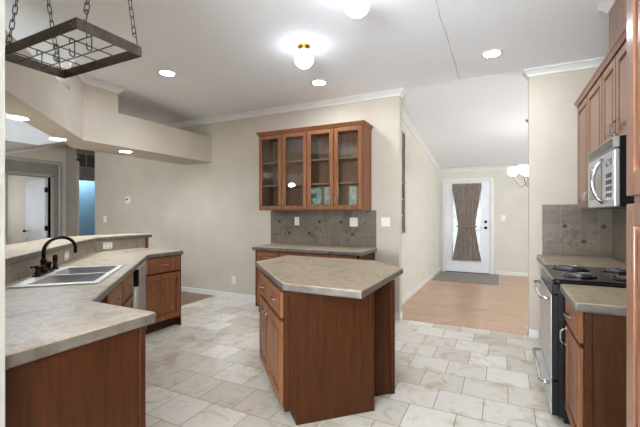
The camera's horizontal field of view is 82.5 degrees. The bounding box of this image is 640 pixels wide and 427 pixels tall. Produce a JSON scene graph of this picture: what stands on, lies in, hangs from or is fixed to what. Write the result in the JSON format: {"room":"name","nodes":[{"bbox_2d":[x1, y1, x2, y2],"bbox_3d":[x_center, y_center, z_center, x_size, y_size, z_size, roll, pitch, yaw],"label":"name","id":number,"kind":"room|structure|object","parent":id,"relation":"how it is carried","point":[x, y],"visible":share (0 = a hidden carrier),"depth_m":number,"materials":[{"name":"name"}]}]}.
{"room":"kitchen","nodes":[
{"label":"kitchen","id":0,"kind":"room"},
{"bbox_2d":[0,0,4,426],"bbox_3d":[-1.724,-0.110,1.430,1.638,2.920,0.120,0,0,27],"label":"wall","id":1,"kind":"structure","parent":0,"point":[2,2],"depth_m":1.11,"materials":[{"name":"grey paint"}]},
{"bbox_2d":[5,112,60,149],"bbox_3d":[-6.453,-1.329,3.865,1.800,0.482,8.160,0,0,27],"label":"ceiling","id":2,"kind":"structure","parent":0,"point":[18,134],"depth_m":5.67,"materials":[{"name":"white paint"}]},
{"bbox_2d":[5,145,65,237],"bbox_3d":[-7.124,-0.150,4.223,0.120,3.000,8.000,0,0,27],"label":"wall","id":3,"kind":"structure","parent":0,"point":[58,153],"depth_m":7.46,"materials":[{"name":"beige paint"}]},
{"bbox_2d":[5,156,61,244],"bbox_3d":[-5.650,0.145,7.108,0.145,2.410,1.080,0,0,27],"label":"door frame","id":4,"kind":"structure","parent":3,"relation":"attached to","point":[7,173],"depth_m":7.40,"materials":[{"name":"grey paint"}]},
{"bbox_2d":[5,142,65,153],"bbox_3d":[-6.049,-1.264,6.189,0.050,0.492,3.280,0,0,27],"label":"crown molding","id":5,"kind":"structure","parent":3,"relation":"attached to","point":[60,143],"depth_m":7.12,"materials":[{"name":"white paint"}]},
{"bbox_2d":[23,179,47,241],"bbox_3d":[-5.918,0.315,7.561,0.770,2.050,0.118,0,0,27],"label":"door","id":6,"kind":"structure","parent":3,"relation":"in","point":[36,189],"depth_m":7.56,"materials":[{"name":"white paint"}]},
{"bbox_2d":[8,156,78,244],"bbox_3d":[-7.263,0.050,7.644,3.180,2.600,2.800,0,0,27],"label":"wall","id":7,"kind":"structure","parent":0,"point":[16,184],"depth_m":8.97,"materials":[{"name":"beige paint"}]},
{"bbox_2d":[66,144,76,235],"bbox_3d":[-5.147,-0.150,7.639,0.370,3.000,0.120,0,0,27],"label":"wall","id":8,"kind":"structure","parent":0,"point":[71,153],"depth_m":7.59,"materials":[{"name":"beige paint"}]},
{"bbox_2d":[5,237,147,283],"bbox_3d":[-2.268,0.835,3.193,0.515,1.030,3.529,0,0,-10],"label":"wall","id":9,"kind":"structure","parent":0,"point":[15,271],"depth_m":3.44,"materials":[{"name":"tile"}]},
{"bbox_2d":[64,250,68,259],"bbox_3d":[-2.327,0.385,3.355,0.009,0.084,0.118,0,0,-19],"label":"wall outlet","id":10,"kind":"object","parent":9,"relation":"attached to","point":[66,254],"visible":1,"depth_m":3.33,"materials":[{"name":"white plastic"}]},
{"bbox_2d":[5,233,151,264],"bbox_3d":[-2.448,0.296,3.250,0.930,0.045,3.735,0,0,-10],"label":"countertop","id":11,"kind":"structure","parent":9,"relation":"on","point":[17,252],"depth_m":3.23,"materials":[{"name":"stone"}]},
{"bbox_2d":[103,242,111,248],"bbox_3d":[-2.553,0.385,4.391,0.009,0.084,0.118,0,0,27],"label":"wall outlet","id":12,"kind":"object","parent":9,"relation":"attached to","point":[107,245],"visible":1,"depth_m":4.39,"materials":[{"name":"white plastic"}]},
{"bbox_2d":[53,60,117,112],"bbox_3d":[-2.825,-1.413,4.286,0.960,0.315,0.750,0,0,27],"label":"wall","id":13,"kind":"structure","parent":0,"point":[87,94],"depth_m":4.24,"materials":[{"name":"beige paint"}]},
{"bbox_2d":[70,60,125,93],"bbox_3d":[-2.612,-1.532,4.392,0.475,0.075,1.283,0,0,-26],"label":"crown molding","id":14,"kind":"structure","parent":13,"relation":"attached to","point":[84,77],"depth_m":4.29,"materials":[{"name":"white paint"}]},
{"bbox_2d":[77,149,94,180],"bbox_3d":[-5.696,-1.225,8.835,0.080,0.850,1.070,0,0,27],"label":"wall header","id":15,"kind":"structure","parent":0,"point":[85,174],"depth_m":8.85,"materials":[{"name":"grey paint"}]},
{"bbox_2d":[77,152,94,168],"bbox_3d":[-5.649,-1.270,8.817,0.020,0.360,0.480,0,0,27],"label":"air vent","id":16,"kind":"object","parent":15,"relation":"in","point":[87,158],"visible":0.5,"depth_m":8.81,"materials":[{"name":"black metal"}]},
{"bbox_2d":[79,180,94,235],"bbox_3d":[-6.086,-0.150,9.197,0.100,3.000,1.370,0,0,27],"label":"wall","id":17,"kind":"structure","parent":0,"point":[86,188],"depth_m":9.33,"materials":[{"name":"paint"}]},
{"bbox_2d":[5,30,211,164],"bbox_3d":[-2.488,-1.048,3.935,1.366,0.415,4.756,0,0,1],"label":"soffit","id":18,"kind":"structure","parent":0,"point":[53,110],"depth_m":4.26,"materials":[{"name":"beige paint"}]},
{"bbox_2d":[5,115,31,120],"bbox_3d":[-2.642,-0.836,3.195,0.196,0.009,0.196,0,0,27],"label":"recessed light","id":19,"kind":"object","parent":18,"relation":"in","point":[13,117],"visible":0.94,"depth_m":3.18,"materials":[{"name":"white paint"}]},
{"bbox_2d":[47,137,68,140],"bbox_3d":[-2.947,-0.836,4.106,0.196,0.009,0.196,0,0,27],"label":"recessed light","id":20,"kind":"object","parent":18,"relation":"in","point":[50,138],"visible":1,"depth_m":4.10,"materials":[{"name":"white paint"}]},
{"bbox_2d":[117,150,133,152],"bbox_3d":[-2.626,-0.836,4.930,0.196,0.009,0.196,0,0,27],"label":"recessed light","id":21,"kind":"object","parent":18,"relation":"in","point":[122,151],"visible":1,"depth_m":4.91,"materials":[{"name":"white paint"}]},
{"bbox_2d":[95,96,401,312],"bbox_3d":[-1.758,-0.110,6.083,6.245,2.920,0.120,0,0,27],"label":"wall","id":22,"kind":"structure","parent":0,"point":[210,212],"depth_m":5.91,"materials":[{"name":"beige paint"}]},
{"bbox_2d":[125,196,129,202],"bbox_3d":[-3.671,-0.260,6.958,0.130,0.130,0.022,0,0,27],"label":"thermostat","id":23,"kind":"object","parent":22,"relation":"attached to","point":[127,199],"visible":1,"depth_m":6.95,"materials":[{"name":"white plastic"}]},
{"bbox_2d":[232,276,235,283],"bbox_3d":[-1.377,1.060,5.822,0.075,0.118,0.009,0,0,27],"label":"wall outlet","id":24,"kind":"object","parent":22,"relation":"attached to","point":[233,277],"visible":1,"depth_m":5.82,"materials":[{"name":"white plastic"}]},
{"bbox_2d":[165,88,405,127],"bbox_3d":[-1.744,-1.532,6.043,6.305,0.075,0.180,0,0,27],"label":"crown molding","id":25,"kind":"structure","parent":22,"relation":"attached to","point":[401,92],"depth_m":5.26,"materials":[{"name":"white paint"}]},
{"bbox_2d":[181,286,402,319],"bbox_3d":[-1.750,1.308,6.072,6.249,0.085,0.134,0,0,27],"label":"baseboard","id":26,"kind":"structure","parent":22,"relation":"attached to","point":[398,316],"depth_m":5.89,"materials":[{"name":"white paint"}]},
{"bbox_2d":[256,120,372,210],"bbox_3d":[-0.105,-0.594,4.977,1.612,1.098,0.384,0,0,27],"label":"upper cabinet","id":27,"kind":"object","parent":22,"relation":"attached to","point":[327,166],"visible":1,"depth_m":4.97,"materials":[{"name":"brown wood"}]},
{"bbox_2d":[263,160,302,166],"bbox_3d":[-0.436,-0.710,5.179,0.752,0.018,0.296,0,0,27],"label":"shelf","id":28,"kind":"object","parent":27,"relation":"attached to","point":[299,163],"depth_m":5.22,"materials":[{"name":"brown wood"}]},
{"bbox_2d":[263,184,302,187],"bbox_3d":[-0.436,-0.390,5.179,0.752,0.018,0.296,0,0,27],"label":"shelf","id":29,"kind":"object","parent":27,"relation":"attached to","point":[264,185],"depth_m":5.15,"materials":[{"name":"brown wood"}]},
{"bbox_2d":[311,156,357,163],"bbox_3d":[0.255,-0.710,4.834,0.752,0.018,0.296,0,0,27],"label":"shelf","id":30,"kind":"object","parent":27,"relation":"attached to","point":[352,159],"depth_m":4.83,"materials":[{"name":"brown wood"}]},
{"bbox_2d":[311,182,357,185],"bbox_3d":[0.255,-0.390,4.834,0.752,0.018,0.296,0,0,27],"label":"shelf","id":31,"kind":"object","parent":27,"relation":"attached to","point":[312,183],"depth_m":4.80,"materials":[{"name":"brown wood"}]},
{"bbox_2d":[271,210,375,246],"bbox_3d":[-0.004,0.201,5.135,1.650,0.487,0.012,0,0,27],"label":"tile backsplash","id":32,"kind":"structure","parent":22,"relation":"attached to","point":[315,227],"depth_m":5.09,"materials":[{"name":"tile"}]},
{"bbox_2d":[295,217,298,224],"bbox_3d":[-0.335,0.110,5.290,0.075,0.118,0.009,0,0,27],"label":"wall outlet","id":33,"kind":"object","parent":32,"relation":"attached to","point":[296,218],"visible":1,"depth_m":5.29,"materials":[{"name":"white plastic"}]},
{"bbox_2d":[350,218,357,226],"bbox_3d":[0.453,0.115,4.897,0.115,0.118,0.009,0,0,27],"label":"wall outlet","id":34,"kind":"object","parent":32,"relation":"attached to","point":[353,221],"visible":1,"depth_m":4.89,"materials":[{"name":"white plastic"}]},
{"bbox_2d":[381,217,389,226],"bbox_3d":[0.846,0.110,4.711,0.115,0.118,0.014,0,0,27],"label":"light switch","id":35,"kind":"object","parent":22,"relation":"attached to","point":[385,221],"visible":1,"depth_m":4.71,"materials":[{"name":"white plastic"}]},
{"bbox_2d":[404,71,522,89],"bbox_3d":[1.659,-1.569,4.335,1.430,0.003,0.040,0,0,27],"label":"trim","id":36,"kind":"structure","parent":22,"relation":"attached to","point":[520,71],"depth_m":4.30,"materials":[{"name":"white paint"}]},
{"bbox_2d":[402,318,526,334],"bbox_3d":[1.677,1.347,4.371,1.430,0.007,0.036,0,0,27],"label":"trim","id":37,"kind":"structure","parent":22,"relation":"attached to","point":[402,318],"depth_m":4.34,"materials":[{"name":"brown wood"}]},
{"bbox_2d":[5,0,608,124],"bbox_3d":[-2.202,-1.610,1.746,7.700,0.080,8.160,0,0,27],"label":"ceiling","id":38,"kind":"structure","parent":0,"point":[227,57],"depth_m":3.39,"materials":[{"name":"white paint"}]},
{"bbox_2d":[5,0,141,78],"bbox_3d":[-1.362,-1.219,1.981,0.739,0.744,0.344,0,0,27],"label":"pot rack","id":39,"kind":"object","parent":38,"relation":"hanging from","point":[133,51],"visible":1,"depth_m":1.94,"materials":[{"name":"metal"}]},
{"bbox_2d":[36,50,42,67],"bbox_3d":[-1.518,-0.838,1.975,0.006,0.096,0.030,0,0,27],"label":"hook","id":40,"kind":"object","parent":39,"relation":"hanging from","point":[36,50],"visible":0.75,"depth_m":1.98,"materials":[{"name":"metal"}]},
{"bbox_2d":[53,43,59,61],"bbox_3d":[-1.375,-0.838,1.904,0.006,0.096,0.030,0,0,27],"label":"hook","id":41,"kind":"object","parent":39,"relation":"hanging from","point":[55,43],"visible":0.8,"depth_m":1.91,"materials":[{"name":"metal"}]},
{"bbox_2d":[69,38,74,56],"bbox_3d":[-1.250,-0.838,1.841,0.006,0.096,0.030,0,0,27],"label":"hook","id":42,"kind":"object","parent":39,"relation":"hanging from","point":[72,38],"visible":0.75,"depth_m":1.84,"materials":[{"name":"metal"}]},
{"bbox_2d":[86,33,91,51],"bbox_3d":[-1.125,-0.838,1.779,0.006,0.096,0.030,0,0,27],"label":"hook","id":43,"kind":"object","parent":39,"relation":"hanging from","point":[86,33],"visible":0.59,"depth_m":1.78,"materials":[{"name":"metal"}]},
{"bbox_2d":[158,70,176,76],"bbox_3d":[-1.708,-1.565,4.081,0.196,0.009,0.196,0,0,27],"label":"recessed light","id":44,"kind":"object","parent":38,"relation":"in","point":[167,73],"visible":1,"depth_m":4.08,"materials":[{"name":"white paint"}]},
{"bbox_2d":[295,43,312,68],"bbox_3d":[-0.149,-1.466,3.421,0.176,0.208,0.176,0,0,27],"label":"globe light","id":45,"kind":"object","parent":38,"relation":"attached to","point":[303,57],"visible":1,"depth_m":3.37,"materials":[{"name":"white glass"}]},
{"bbox_2d":[311,80,326,85],"bbox_3d":[-0.012,-1.565,4.375,0.196,0.009,0.196,0,0,27],"label":"recessed light","id":46,"kind":"object","parent":38,"relation":"in","point":[314,82],"visible":1,"depth_m":4.36,"materials":[{"name":"white paint"}]},
{"bbox_2d":[344,0,369,17],"bbox_3d":[0.257,-1.466,2.526,0.176,0.208,0.176,0,0,27],"label":"globe light","id":47,"kind":"object","parent":38,"relation":"attached to","point":[354,8],"visible":1,"depth_m":2.48,"materials":[{"name":"white glass"}]},
{"bbox_2d":[436,1,459,79],"bbox_3d":[0.957,-1.568,2.908,0.018,0.001,3.060,0,0,27],"label":"trim","id":48,"kind":"structure","parent":38,"relation":"attached to","point":[436,1],"depth_m":3.27,"materials":[{"name":"grey paint"}]},
{"bbox_2d":[481,49,502,57],"bbox_3d":[1.688,-1.565,3.583,0.196,0.009,0.196,0,0,27],"label":"recessed light","id":49,"kind":"object","parent":38,"relation":"in","point":[493,53],"visible":1,"depth_m":3.57,"materials":[{"name":"white paint"}]},
{"bbox_2d":[146,271,570,426],"bbox_3d":[-2.095,1.380,4.202,15.700,0.060,12.450,0,0,27],"label":"floor","id":50,"kind":"structure","parent":0,"point":[206,370],"depth_m":3.18,"materials":[{"name":"tile"}]},
{"bbox_2d":[5,326,145,426],"bbox_3d":[-1.096,0.923,1.513,0.488,0.854,0.580,0,0,27],"label":"base cabinet","id":51,"kind":"object","parent":50,"relation":"on","point":[100,383],"visible":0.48,"depth_m":1.39,"materials":[{"name":"brown wood"}]},
{"bbox_2d":[100,272,133,307],"bbox_3d":[-1.654,0.923,2.446,0.605,0.853,1.310,0,0,-18],"label":"base cabinet","id":52,"kind":"object","parent":50,"relation":"on","point":[121,295],"visible":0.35,"depth_m":2.72,"materials":[{"name":"brown wood"}]},
{"bbox_2d":[5,248,182,369],"bbox_3d":[-1.688,0.470,2.958,0.990,0.050,3.880,0,0,-18],"label":"countertop","id":53,"kind":"structure","parent":52,"relation":"on","point":[40,322],"depth_m":1.63,"materials":[{"name":"stone"}]},
{"bbox_2d":[5,265,123,288],"bbox_3d":[-1.779,0.525,2.631,0.515,0.179,0.860,0,0,-18],"label":"double sink","id":54,"kind":"object","parent":53,"relation":"in","point":[76,275],"visible":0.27,"depth_m":2.61,"materials":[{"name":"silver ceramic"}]},
{"bbox_2d":[30,236,76,276],"bbox_3d":[-1.995,0.302,2.706,0.128,0.267,0.430,0,0,-1],"label":"kitchen faucet","id":55,"kind":"object","parent":54,"relation":"on","point":[44,268],"visible":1,"depth_m":2.63,"materials":[{"name":"black metal"}]},
{"bbox_2d":[52,255,58,269],"bbox_3d":[-2.070,0.379,2.857,0.055,0.115,0.043,0,0,27],"label":"sprayer","id":56,"kind":"object","parent":54,"relation":"on","point":[54,257],"visible":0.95,"depth_m":2.85,"materials":[{"name":"black metal"}]},
{"bbox_2d":[131,260,146,309],"bbox_3d":[-1.989,0.922,3.431,0.595,0.855,0.760,0,0,-19],"label":"dishwasher","id":57,"kind":"object","parent":50,"relation":"on","point":[139,275],"visible":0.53,"depth_m":3.43,"materials":[{"name":"silver metal"}]},
{"bbox_2d":[146,255,180,333],"bbox_3d":[-2.089,0.923,4.344,0.755,0.854,0.512,0,0,27],"label":"base cabinet","id":58,"kind":"object","parent":50,"relation":"on","point":[163,276],"visible":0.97,"depth_m":4.19,"materials":[{"name":"brown wood"}]},
{"bbox_2d":[252,243,376,305],"bbox_3d":[-0.089,0.897,4.835,1.555,0.905,0.624,0,0,27],"label":"base cabinet","id":59,"kind":"object","parent":50,"relation":"on","point":[263,252],"visible":0.13,"depth_m":4.69,"materials":[{"name":"brown wood"}]},
{"bbox_2d":[252,243,376,255],"bbox_3d":[-0.086,0.470,4.842,1.555,0.050,0.609,0,0,27],"label":"countertop","id":60,"kind":"structure","parent":59,"relation":"on","point":[297,248],"depth_m":4.64,"materials":[{"name":"stone"}]},
{"bbox_2d":[256,255,402,425],"bbox_3d":[-0.057,0.897,2.987,1.332,0.905,1.385,0,0,27],"label":"kitchen island","id":61,"kind":"object","parent":50,"relation":"on","point":[327,325],"visible":1,"depth_m":2.44,"materials":[{"name":"brown wood"}]},
{"bbox_2d":[256,255,402,298],"bbox_3d":[-0.053,0.470,2.999,1.328,0.050,1.360,0,0,27],"label":"island countertop","id":62,"kind":"structure","parent":61,"relation":"on","point":[339,277],"depth_m":2.66,"materials":[{"name":"stone"}]},
{"bbox_2d":[432,271,498,284],"bbox_3d":[3.091,1.344,7.689,1.210,0.012,1.200,0,0,27],"label":"door mat","id":63,"kind":"object","parent":50,"relation":"on","point":[491,279],"visible":1,"depth_m":7.63,"materials":[{"name":"grey fabric"}]},
{"bbox_2d":[532,264,625,424],"bbox_3d":[1.951,0.810,2.558,0.770,1.080,0.760,0,0,27],"label":"range","id":64,"kind":"object","parent":50,"relation":"on","point":[551,372],"visible":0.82,"depth_m":2.38,"materials":[{"name":"black metal"}]},
{"bbox_2d":[541,264,625,287],"bbox_3d":[1.983,0.436,2.542,0.698,0.028,0.760,0,0,27],"label":"cooktop","id":65,"kind":"object","parent":64,"relation":"in","point":[557,275],"depth_m":2.44,"materials":[{"name":"black metal"}]},
{"bbox_2d":[537,255,625,268],"bbox_3d":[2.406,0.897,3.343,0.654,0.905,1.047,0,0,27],"label":"countertop","id":66,"kind":"structure","parent":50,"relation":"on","point":[601,262],"depth_m":3.38,"materials":[{"name":"grey stone"}]},
{"bbox_2d":[559,284,625,426],"bbox_3d":[1.698,0.897,1.938,0.669,0.905,0.553,0,0,27],"label":"base cabinet","id":67,"kind":"object","parent":50,"relation":"on","point":[595,316],"visible":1,"depth_m":1.82,"materials":[{"name":"brown wood"}]},
{"bbox_2d":[560,284,625,315],"bbox_3d":[1.700,0.470,1.937,0.664,0.050,0.553,0,0,27],"label":"countertop","id":68,"kind":"structure","parent":67,"relation":"on","point":[582,298],"depth_m":1.91,"materials":[{"name":"stone"}]},
{"bbox_2d":[626,0,639,426],"bbox_3d":[0.932,0.125,0.463,0.741,2.450,0.800,0,0,27],"label":"pantry cabinet","id":69,"kind":"object","parent":50,"relation":"on","point":[632,6],"visible":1,"depth_m":0.91,"materials":[{"name":"brown wood"}]},
{"bbox_2d":[402,120,438,297],"bbox_3d":[1.806,-0.116,6.737,0.120,2.933,4.230,0,0,27],"label":"wall","id":70,"kind":"structure","parent":0,"point":[420,239],"depth_m":6.50,"materials":[{"name":"beige paint"}]},
{"bbox_2d":[402,132,404,232],"bbox_3d":[1.184,-0.450,5.315,0.035,1.480,0.350,0,0,27],"label":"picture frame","id":71,"kind":"object","parent":70,"relation":"attached to","point":[403,134],"visible":0.41,"depth_m":5.39,"materials":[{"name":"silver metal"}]},
{"bbox_2d":[402,267,439,304],"bbox_3d":[1.868,1.308,6.712,0.014,0.085,4.220,0,0,27],"label":"baseboard","id":72,"kind":"structure","parent":70,"relation":"attached to","point":[429,277],"depth_m":6.43,"materials":[{"name":"white paint"}]},
{"bbox_2d":[402,108,440,171],"bbox_3d":[1.886,-1.265,6.697,0.060,0.595,4.230,0,0,27],"label":"crown molding","id":73,"kind":"structure","parent":70,"relation":"attached to","point":[405,118],"depth_m":6.36,"materials":[{"name":"white paint"}]},
{"bbox_2d":[402,73,527,168],"bbox_3d":[4.222,-1.340,5.555,5.600,0.620,4.390,0,0,27],"label":"ceiling","id":74,"kind":"structure","parent":0,"point":[481,122],"depth_m":5.53,"materials":[{"name":"white paint"}]},
{"bbox_2d":[507,120,527,186],"bbox_3d":[3.095,-0.884,5.396,0.581,0.989,0.583,0,0,27],"label":"chandelier","id":75,"kind":"object","parent":74,"relation":"hanging from","point":[522,169],"visible":0.37,"depth_m":5.44,"materials":[{"name":"white glass"}]},
{"bbox_2d":[439,169,527,274],"bbox_3d":[5.206,0.150,7.472,5.550,2.400,0.120,0,0,27],"label":"wall","id":76,"kind":"structure","parent":0,"point":[510,199],"depth_m":7.96,"materials":[{"name":"beige paint"}]},
{"bbox_2d":[443,177,493,273],"bbox_3d":[3.367,0.273,8.333,1.080,2.155,0.180,0,0,27],"label":"door","id":77,"kind":"structure","parent":76,"relation":"in","point":[486,266],"depth_m":8.22,"materials":[{"name":"white paint"}]},
{"bbox_2d":[452,183,481,261],"bbox_3d":[3.326,0.195,8.281,0.622,1.770,0.056,0,0,27],"label":"door curtain","id":78,"kind":"object","parent":77,"relation":"hanging from","point":[466,196],"visible":1,"depth_m":8.29,"materials":[{"name":"beige fabric"}]},
{"bbox_2d":[440,164,527,171],"bbox_3d":[5.175,-1.005,7.387,5.330,0.075,0.060,0,0,27],"label":"crown molding","id":79,"kind":"structure","parent":76,"relation":"attached to","point":[505,166],"depth_m":8.20,"materials":[{"name":"white paint"}]},
{"bbox_2d":[495,271,527,276],"bbox_3d":[5.713,1.308,7.144,4.110,0.085,0.014,0,0,27],"label":"baseboard","id":80,"kind":"structure","parent":76,"relation":"attached to","point":[496,272],"depth_m":7.92,"materials":[{"name":"white paint"}]},
{"bbox_2d":[528,67,606,337],"bbox_3d":[2.712,-0.110,3.855,0.885,2.920,0.120,0,0,27],"label":"wall","id":81,"kind":"structure","parent":0,"point":[552,111],"depth_m":3.92,"materials":[{"name":"beige paint"}]},
{"bbox_2d":[527,326,538,337],"bbox_3d":[2.350,1.308,4.028,0.109,0.085,0.134,0,0,27],"label":"baseboard","id":82,"kind":"structure","parent":81,"relation":"attached to","point":[530,333],"depth_m":3.97,"materials":[{"name":"white paint"}]},
{"bbox_2d":[522,57,604,80],"bbox_3d":[2.605,-1.532,3.875,0.795,0.075,0.180,0,0,27],"label":"crown molding","id":83,"kind":"structure","parent":81,"relation":"attached to","point":[594,62],"depth_m":3.83,"materials":[{"name":"white paint"}]},
{"bbox_2d":[542,204,625,262],"bbox_3d":[2.146,0.174,2.751,0.612,0.539,2.359,0,0,27],"label":"tile backsplash","id":84,"kind":"structure","parent":81,"relation":"attached to","point":[567,229],"depth_m":3.78,"materials":[{"name":"tile"}]},
{"bbox_3d":[1.230,-0.110,0.057,0.150,2.920,8.000,0,0,27],"label":"wall","id":85,"kind":"structure","parent":0,"visible":0},
{"bbox_2d":[574,68,602,208],"bbox_3d":[2.554,-0.594,3.268,0.324,1.098,1.045,0,0,27],"label":"upper cabinet","id":86,"kind":"object","parent":85,"relation":"attached to","point":[589,102],"visible":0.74,"depth_m":3.34,"materials":[{"name":"brown wood"}]},
{"bbox_2d":[598,26,625,143],"bbox_3d":[2.150,-0.817,2.458,0.324,0.653,0.758,0,0,27],"label":"upper cabinet","id":87,"kind":"object","parent":85,"relation":"attached to","point":[613,66],"visible":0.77,"depth_m":2.52,"materials":[{"name":"brown wood"}]},
{"bbox_2d":[588,135,633,208],"bbox_3d":[2.092,-0.253,2.488,0.454,0.438,0.750,0,0,27],"label":"microwave","id":88,"kind":"object","parent":87,"relation":"attached to","point":[607,163],"visible":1,"depth_m":2.32,"materials":[{"name":"silver metal"}]},
{"bbox_2d":[597,0,625,49],"bbox_3d":[2.128,-1.357,2.414,0.344,0.425,0.700,0,0,27],"label":"chase","id":89,"kind":"object","parent":87,"relation":"on","point":[616,9],"visible":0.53,"depth_m":2.59,"materials":[{"name":"brown wood"}]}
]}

